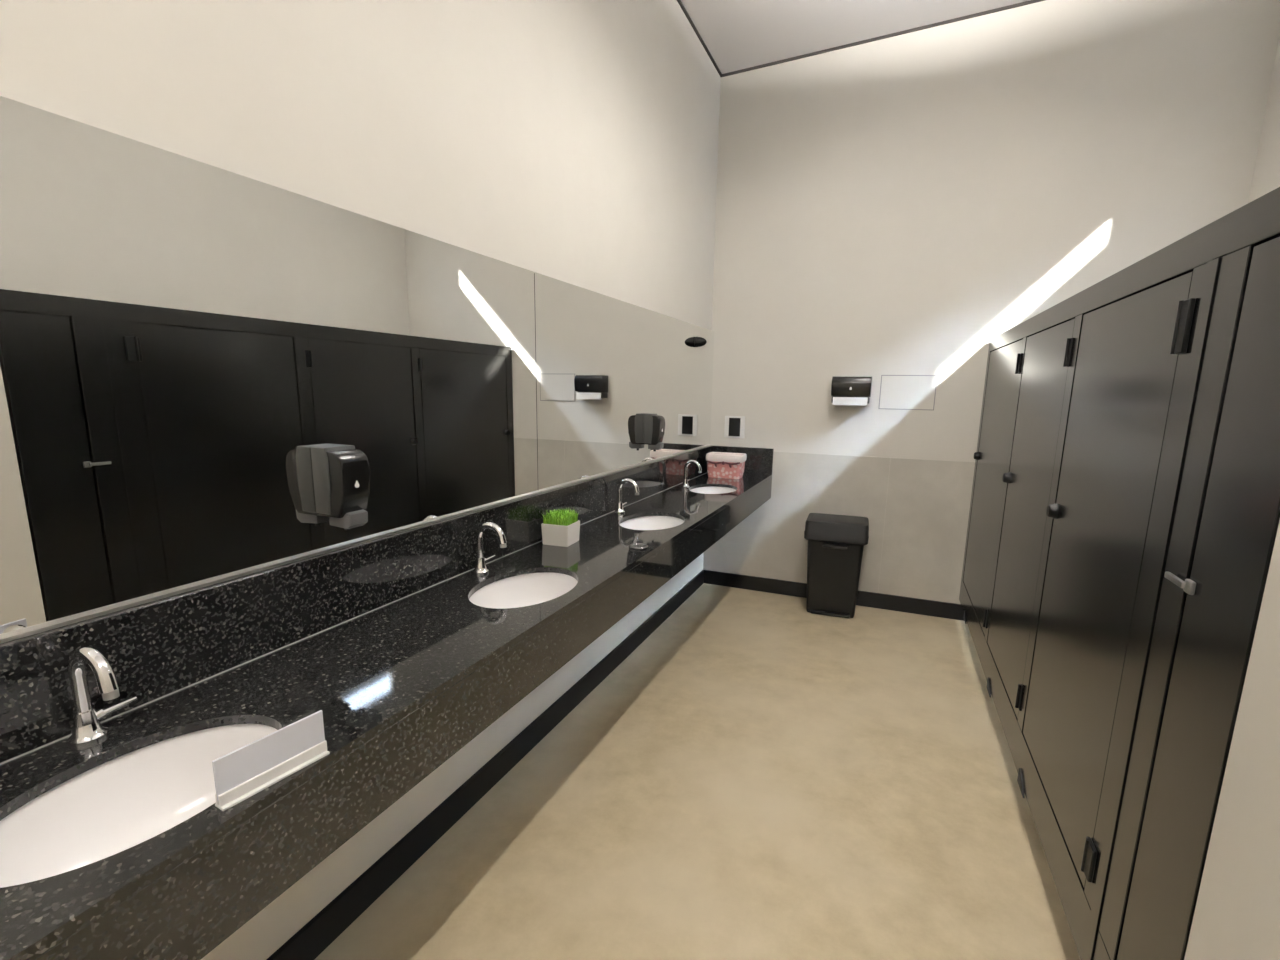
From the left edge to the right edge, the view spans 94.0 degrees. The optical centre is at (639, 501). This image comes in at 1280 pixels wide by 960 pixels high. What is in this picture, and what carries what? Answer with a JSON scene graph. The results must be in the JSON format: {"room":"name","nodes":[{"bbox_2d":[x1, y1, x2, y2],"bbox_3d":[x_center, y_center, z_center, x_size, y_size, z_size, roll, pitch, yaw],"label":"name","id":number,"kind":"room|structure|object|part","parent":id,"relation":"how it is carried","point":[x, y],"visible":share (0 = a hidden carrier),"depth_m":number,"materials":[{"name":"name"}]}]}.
{"room":"public restroom","nodes":[
{"label":"public restroom","id":0,"kind":"room"},
{"bbox_2d":[0,0,720,959],"bbox_3d":[-0.692,-0.735,1.653,0.100,3.750,6.083,5,12,23],"label":"wall","id":1,"kind":"structure","parent":0,"point":[575,142],"depth_m":1.75,"materials":[{"name":"paint"}]},
{"bbox_2d":[0,96,540,643],"bbox_3d":[-0.840,-0.250,1.235,0.034,0.818,2.253,5,12,23],"label":"wall mirror","id":2,"kind":"object","parent":1,"relation":"attached to","point":[179,335],"visible":1,"depth_m":1.18,"materials":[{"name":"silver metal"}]},
{"bbox_2d":[311,444,369,530],"bbox_3d":[-0.717,-0.030,1.445,0.094,0.204,0.088,5,12,23],"label":"soap dispenser","id":3,"kind":"object","parent":2,"relation":"attached to","point":[341,473],"visible":1,"depth_m":1.41,"materials":[{"name":"black plastic"}]},
{"bbox_3d":[-0.736,-0.054,1.449,0.052,0.158,0.088,5,12,23],"label":"plate","id":4,"kind":"part","parent":3,"relation":"part of","materials":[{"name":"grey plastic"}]},
{"bbox_3d":[-0.709,0.041,1.454,0.074,0.042,0.052,5,12,23],"label":"push lever","id":5,"kind":"part","parent":3,"relation":"part of","materials":[{"name":"grey plastic"}]},
{"bbox_2d":[0,445,713,762],"bbox_3d":[-0.332,0.033,2.486,0.049,0.184,4.342,5,12,23],"label":"backsplash","id":6,"kind":"structure","parent":1,"relation":"attached to","point":[156,649],"depth_m":1.29,"materials":[{"name":"black stone"}]},
{"bbox_2d":[0,445,773,959],"bbox_3d":[-0.131,0.137,2.418,0.489,0.357,4.343,5,12,23],"label":"countertop","id":7,"kind":"structure","parent":1,"relation":"attached to","point":[385,637],"depth_m":1.17,"materials":[{"name":"black stone"}]},
{"bbox_2d":[67,647,136,746],"bbox_3d":[-0.896,0.315,0.977,0.089,0.169,0.129,-6,13,-32],"label":"tap","id":8,"kind":"object","parent":7,"relation":"on","point":[88,729],"visible":1,"depth_m":0.98,"materials":[{"name":"silver metal"}]},
{"bbox_3d":[-0.881,0.295,0.964,0.112,0.124,0.024,5,12,23],"label":"spout","id":9,"kind":"part","parent":8,"relation":"part of","materials":[{"name":"silver metal"}]},
{"bbox_3d":[-0.908,0.359,1.032,0.019,0.022,0.064,5,12,23],"label":"lever","id":10,"kind":"part","parent":8,"relation":"part of","materials":[{"name":"silver metal"}]},
{"bbox_2d":[0,724,276,887],"bbox_3d":[-0.743,0.518,0.907,0.321,0.162,0.449,5,12,23],"label":"sink basin","id":11,"kind":"object","parent":7,"relation":"in","point":[121,803],"visible":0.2,"depth_m":0.97,"materials":[{"name":"white ceramic"}]},
{"bbox_2d":[212,710,329,810],"bbox_3d":[-0.550,0.384,0.898,0.022,0.074,0.158,7,12,30],"label":"sign","id":12,"kind":"object","parent":7,"relation":"on","point":[248,770],"visible":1,"depth_m":0.89,"materials":[{"name":"white plastic"}]},
{"bbox_2d":[472,522,506,574],"bbox_3d":[-0.485,0.148,1.901,0.089,0.169,0.129,-6,13,-32],"label":"tap","id":13,"kind":"object","parent":7,"relation":"on","point":[480,566],"visible":1,"depth_m":1.90,"materials":[{"name":"silver metal"}]},
{"bbox_3d":[-0.497,0.192,1.956,0.019,0.022,0.064,5,12,23],"label":"lever","id":14,"kind":"part","parent":13,"relation":"part of","materials":[{"name":"silver metal"}]},
{"bbox_3d":[-0.470,0.128,1.888,0.112,0.124,0.024,5,12,23],"label":"spout","id":15,"kind":"part","parent":13,"relation":"part of","materials":[{"name":"silver metal"}]},
{"bbox_2d":[469,572,577,608],"bbox_3d":[-0.345,0.353,1.819,0.321,0.162,0.449,5,12,23],"label":"sink basin","id":16,"kind":"object","parent":7,"relation":"in","point":[529,589],"visible":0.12,"depth_m":1.97,"materials":[{"name":"white ceramic"}]},
{"bbox_2d":[541,508,579,546],"bbox_3d":[-0.303,0.094,2.296,0.141,0.134,0.136,4,11,19],"label":"grass planter","id":17,"kind":"object","parent":7,"relation":"on","point":[559,528],"visible":1,"depth_m":2.25,"materials":[{"name":"white ceramic"}]},
{"bbox_2d":[614,478,638,513],"bbox_3d":[-0.070,-0.026,2.861,0.089,0.169,0.129,-6,13,-32],"label":"tap","id":18,"kind":"object","parent":7,"relation":"on","point":[619,508],"visible":1,"depth_m":2.85,"materials":[{"name":"silver metal"}]},
{"bbox_3d":[-0.055,-0.047,2.847,0.112,0.124,0.024,5,12,23],"label":"spout","id":19,"kind":"part","parent":18,"relation":"part of","materials":[{"name":"silver metal"}]},
{"bbox_2d":[629,543,647,549],"bbox_3d":[-0.005,0.171,2.251,0.072,0.009,0.072,5,12,23],"label":"ring","id":20,"kind":"object","parent":7,"relation":"on","point":[635,546],"visible":1,"depth_m":2.24,"materials":[{"name":"silver metal"}]},
{"bbox_2d":[620,516,683,529],"bbox_3d":[0.055,0.186,2.736,0.321,0.162,0.449,5,12,23],"label":"sink basin","id":21,"kind":"object","parent":7,"relation":"in","point":[646,522],"visible":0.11,"depth_m":2.90,"materials":[{"name":"white ceramic"}]},
{"bbox_2d":[681,460,701,487],"bbox_3d":[0.307,-0.168,3.644,0.089,0.169,0.129,-6,13,-32],"label":"tap","id":22,"kind":"object","parent":7,"relation":"on","point":[685,480],"visible":1,"depth_m":3.64,"materials":[{"name":"silver metal"}]},
{"bbox_3d":[0.322,-0.188,3.631,0.112,0.124,0.024,5,12,23],"label":"spout","id":23,"kind":"part","parent":22,"relation":"part of","materials":[{"name":"silver metal"}]},
{"bbox_2d":[690,486,735,493],"bbox_3d":[0.443,0.021,3.643,0.321,0.162,0.449,5,12,23],"label":"sink basin","id":24,"kind":"object","parent":7,"relation":"in","point":[704,490],"visible":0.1,"depth_m":3.81,"materials":[{"name":"white ceramic"}]},
{"bbox_2d":[706,452,746,478],"bbox_3d":[0.589,-0.245,4.100,0.256,0.160,0.186,5,11,20],"label":"basket","id":25,"kind":"object","parent":7,"relation":"on","point":[719,464],"visible":1,"depth_m":4.04,"materials":[{"name":"pink fabric"}]},
{"bbox_2d":[266,570,703,959],"bbox_3d":[-0.666,1.061,1.967,0.014,0.105,5.883,5,12,23],"label":"baseboard","id":26,"kind":"structure","parent":1,"relation":"attached to","point":[314,937],"depth_m":2.00,"materials":[{"name":"black"}]},
{"bbox_2d":[534,272,713,492],"bbox_3d":[0.094,-0.624,3.297,0.095,0.818,2.326,5,12,23],"label":"wall mirror","id":27,"kind":"object","parent":1,"relation":"attached to","point":[604,363],"depth_m":2.81,"materials":[{"name":"silver metal"}]},
{"bbox_2d":[643,413,664,450],"bbox_3d":[0.079,-0.374,3.266,0.094,0.204,0.088,5,12,23],"label":"soap dispenser","id":28,"kind":"object","parent":27,"relation":"attached to","point":[654,424],"visible":1,"depth_m":3.23,"materials":[{"name":"grey plastic"}]},
{"bbox_3d":[0.060,-0.399,3.270,0.052,0.158,0.088,5,12,23],"label":"plate","id":29,"kind":"part","parent":28,"relation":"part of","materials":[{"name":"grey plastic"}]},
{"bbox_3d":[0.087,-0.304,3.275,0.074,0.042,0.052,5,12,23],"label":"push lever","id":30,"kind":"part","parent":28,"relation":"part of","materials":[{"name":"grey plastic"}]},
{"bbox_3d":[0.400,-1.042,3.906,0.074,0.068,0.068,5,12,23],"label":"mirror knob","id":31,"kind":"part","parent":27,"relation":"part of","materials":[{"name":"plastic"}]},
{"bbox_2d":[677,0,721,75],"bbox_3d":[-0.617,-2.356,1.326,0.012,0.016,5.883,5,12,23],"label":"trim","id":32,"kind":"structure","parent":1,"relation":"attached to","point":[678,1],"depth_m":3.53,"materials":[{"name":"grey"}]},
{"bbox_2d":[315,583,1079,959],"bbox_3d":[0.635,1.274,1.438,3.050,0.080,6.083,5,12,23],"label":"floor","id":33,"kind":"structure","parent":0,"point":[763,776],"depth_m":2.08,"materials":[{"name":"concrete"}]},
{"bbox_2d":[804,513,868,617],"bbox_3d":[1.310,0.429,4.031,0.400,0.641,0.312,5,11,20],"label":"waste bin","id":34,"kind":"object","parent":33,"relation":"on","point":[836,543],"visible":1,"depth_m":3.92,"materials":[{"name":"black plastic"}]},
{"bbox_3d":[1.264,0.750,3.977,0.250,0.022,0.032,5,11,20],"label":"foot rail","id":35,"kind":"part","parent":34,"relation":"part of","materials":[{"name":"black plastic"}]},
{"bbox_3d":[1.315,0.180,3.988,0.400,0.136,0.304,5,11,20],"label":"lid","id":36,"kind":"part","parent":34,"relation":"part of","materials":[{"name":"black plastic"}]},
{"bbox_2d":[959,187,1279,959],"bbox_3d":[2.007,0.204,2.163,1.081,1.792,3.130,5,11,22],"label":"stall","id":37,"kind":"object","parent":33,"relation":"on","point":[1219,253],"visible":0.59,"depth_m":1.24,"materials":[{"name":"black laminate"}]},
{"bbox_2d":[963,339,1022,634],"bbox_3d":[1.895,-0.109,3.245,0.055,1.422,0.985,5,11,22],"label":"door","id":38,"kind":"structure","parent":37,"relation":"attached to","point":[1004,362],"depth_m":3.17,"materials":[{"name":"black laminate"}]},
{"bbox_3d":[2.060,-0.278,3.659,0.025,0.050,0.050,5,11,22],"label":"latch knob","id":39,"kind":"part","parent":38,"relation":"part of","materials":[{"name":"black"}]},
{"bbox_2d":[988,318,1074,718],"bbox_3d":[1.540,0.045,2.396,0.055,1.422,0.780,5,11,22],"label":"door","id":40,"kind":"structure","parent":37,"relation":"attached to","point":[1048,353],"depth_m":2.33,"materials":[{"name":"black laminate"}]},
{"bbox_3d":[1.667,-0.107,2.717,0.025,0.050,0.050,5,11,22],"label":"latch knob","id":41,"kind":"part","parent":40,"relation":"part of","materials":[{"name":"black metal"}]},
{"bbox_3d":[1.517,0.832,2.482,0.032,0.147,3.130,5,11,22],"label":"rail","id":42,"kind":"part","parent":37,"relation":"part of","materials":[{"name":"black metal"}]},
{"bbox_2d":[1023,271,1195,888],"bbox_3d":[1.222,0.184,1.633,0.055,1.422,0.781,5,11,22],"label":"door","id":43,"kind":"structure","parent":37,"relation":"attached to","point":[1130,347],"depth_m":1.54,"materials":[{"name":"black laminate"}]},
{"bbox_3d":[1.348,0.032,1.954,0.025,0.050,0.050,5,11,22],"label":"latch knob","id":44,"kind":"part","parent":43,"relation":"part of","materials":[{"name":"black metal"}]},
{"bbox_2d":[1117,236,1279,959],"bbox_3d":[0.983,0.291,1.048,0.045,1.422,0.274,5,11,22],"label":"door","id":45,"kind":"structure","parent":37,"relation":"attached to","point":[1225,587],"depth_m":1.00,"materials":[{"name":"black laminate"}]},
{"bbox_2d":[681,0,1028,73],"bbox_3d":[0.689,-2.367,0.753,3.050,0.271,6.083,5,12,23],"label":"ceiling","id":46,"kind":"structure","parent":0,"point":[738,34],"depth_m":3.43,"materials":[{"name":"white paint"}]},
{"bbox_2d":[710,0,1279,588],"bbox_3d":[1.890,-1.095,3.769,2.950,3.750,0.100,5,12,23],"label":"wall","id":47,"kind":"structure","parent":0,"point":[902,204],"depth_m":3.61,"materials":[{"name":"paint"}]},
{"bbox_2d":[724,416,744,437],"bbox_3d":[0.686,-0.538,4.333,0.150,0.158,0.013,5,12,23],"label":"wall socket","id":48,"kind":"object","parent":47,"relation":"attached to","point":[734,425],"visible":1,"depth_m":4.33,"materials":[{"name":"white plastic"}]},
{"bbox_2d":[713,446,773,473],"bbox_3d":[0.746,-0.301,4.345,0.440,0.184,0.022,5,12,23],"label":"backsplash","id":49,"kind":"structure","parent":47,"relation":"attached to","point":[759,460],"depth_m":4.30,"materials":[{"name":"black stone"}]},
{"bbox_2d":[704,570,963,620],"bbox_3d":[1.800,0.702,4.067,2.836,0.105,0.022,5,12,23],"label":"baseboard","id":50,"kind":"structure","parent":47,"relation":"attached to","point":[867,599],"depth_m":4.16,"materials":[{"name":"black"}]},
{"bbox_2d":[703,452,974,603],"bbox_3d":[1.804,0.188,3.980,2.850,0.938,0.008,5,12,23],"label":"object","id":51,"kind":"structure","parent":47,"relation":"attached to","point":[927,507],"depth_m":4.06,"materials":[{"name":"tile"}]},
{"bbox_2d":[831,376,871,405],"bbox_3d":[1.391,-0.725,3.935,0.244,0.186,0.114,5,12,23],"label":"dispenser","id":52,"kind":"object","parent":47,"relation":"attached to","point":[853,391],"visible":1,"depth_m":3.89,"materials":[{"name":"black plastic"}]},
{"bbox_2d":[832,397,867,405],"bbox_3d":[1.377,-0.654,3.917,0.216,0.053,0.031,5,12,23],"label":"paper towel","id":53,"kind":"object","parent":52,"relation":"hanging from","point":[853,401],"depth_m":3.90,"materials":[{"name":"white paper"}]},
{"bbox_2d":[720,0,1044,76],"bbox_3d":[1.847,-2.768,3.423,2.850,0.127,0.010,5,12,23],"label":"trim","id":54,"kind":"structure","parent":47,"relation":"attached to","point":[1029,1],"depth_m":3.57,"materials":[{"name":"grey"}]},
{"bbox_2d":[878,375,937,409],"bbox_3d":[1.725,-0.701,3.854,0.330,0.220,0.006,5,12,23],"label":"access panel","id":55,"kind":"object","parent":47,"relation":"attached to","point":[898,392],"visible":1,"depth_m":3.85,"materials":[{"name":"grey paint"}]},
{"bbox_2d":[1184,520,1279,959],"bbox_3d":[0.871,-0.273,-0.685,1.046,3.750,2.739,5,12,23],"label":"wall","id":56,"kind":"structure","parent":0,"point":[1236,916],"depth_m":0.87,"materials":[{"name":"paint"}]},
{"bbox_2d":[1248,35,1279,202],"bbox_3d":[1.986,-0.484,0.529,0.030,3.750,5.883,5,12,23],"label":"wall","id":57,"kind":"structure","parent":0,"point":[1266,175],"depth_m":2.95,"materials":[{"name":"paint"}]}
]}

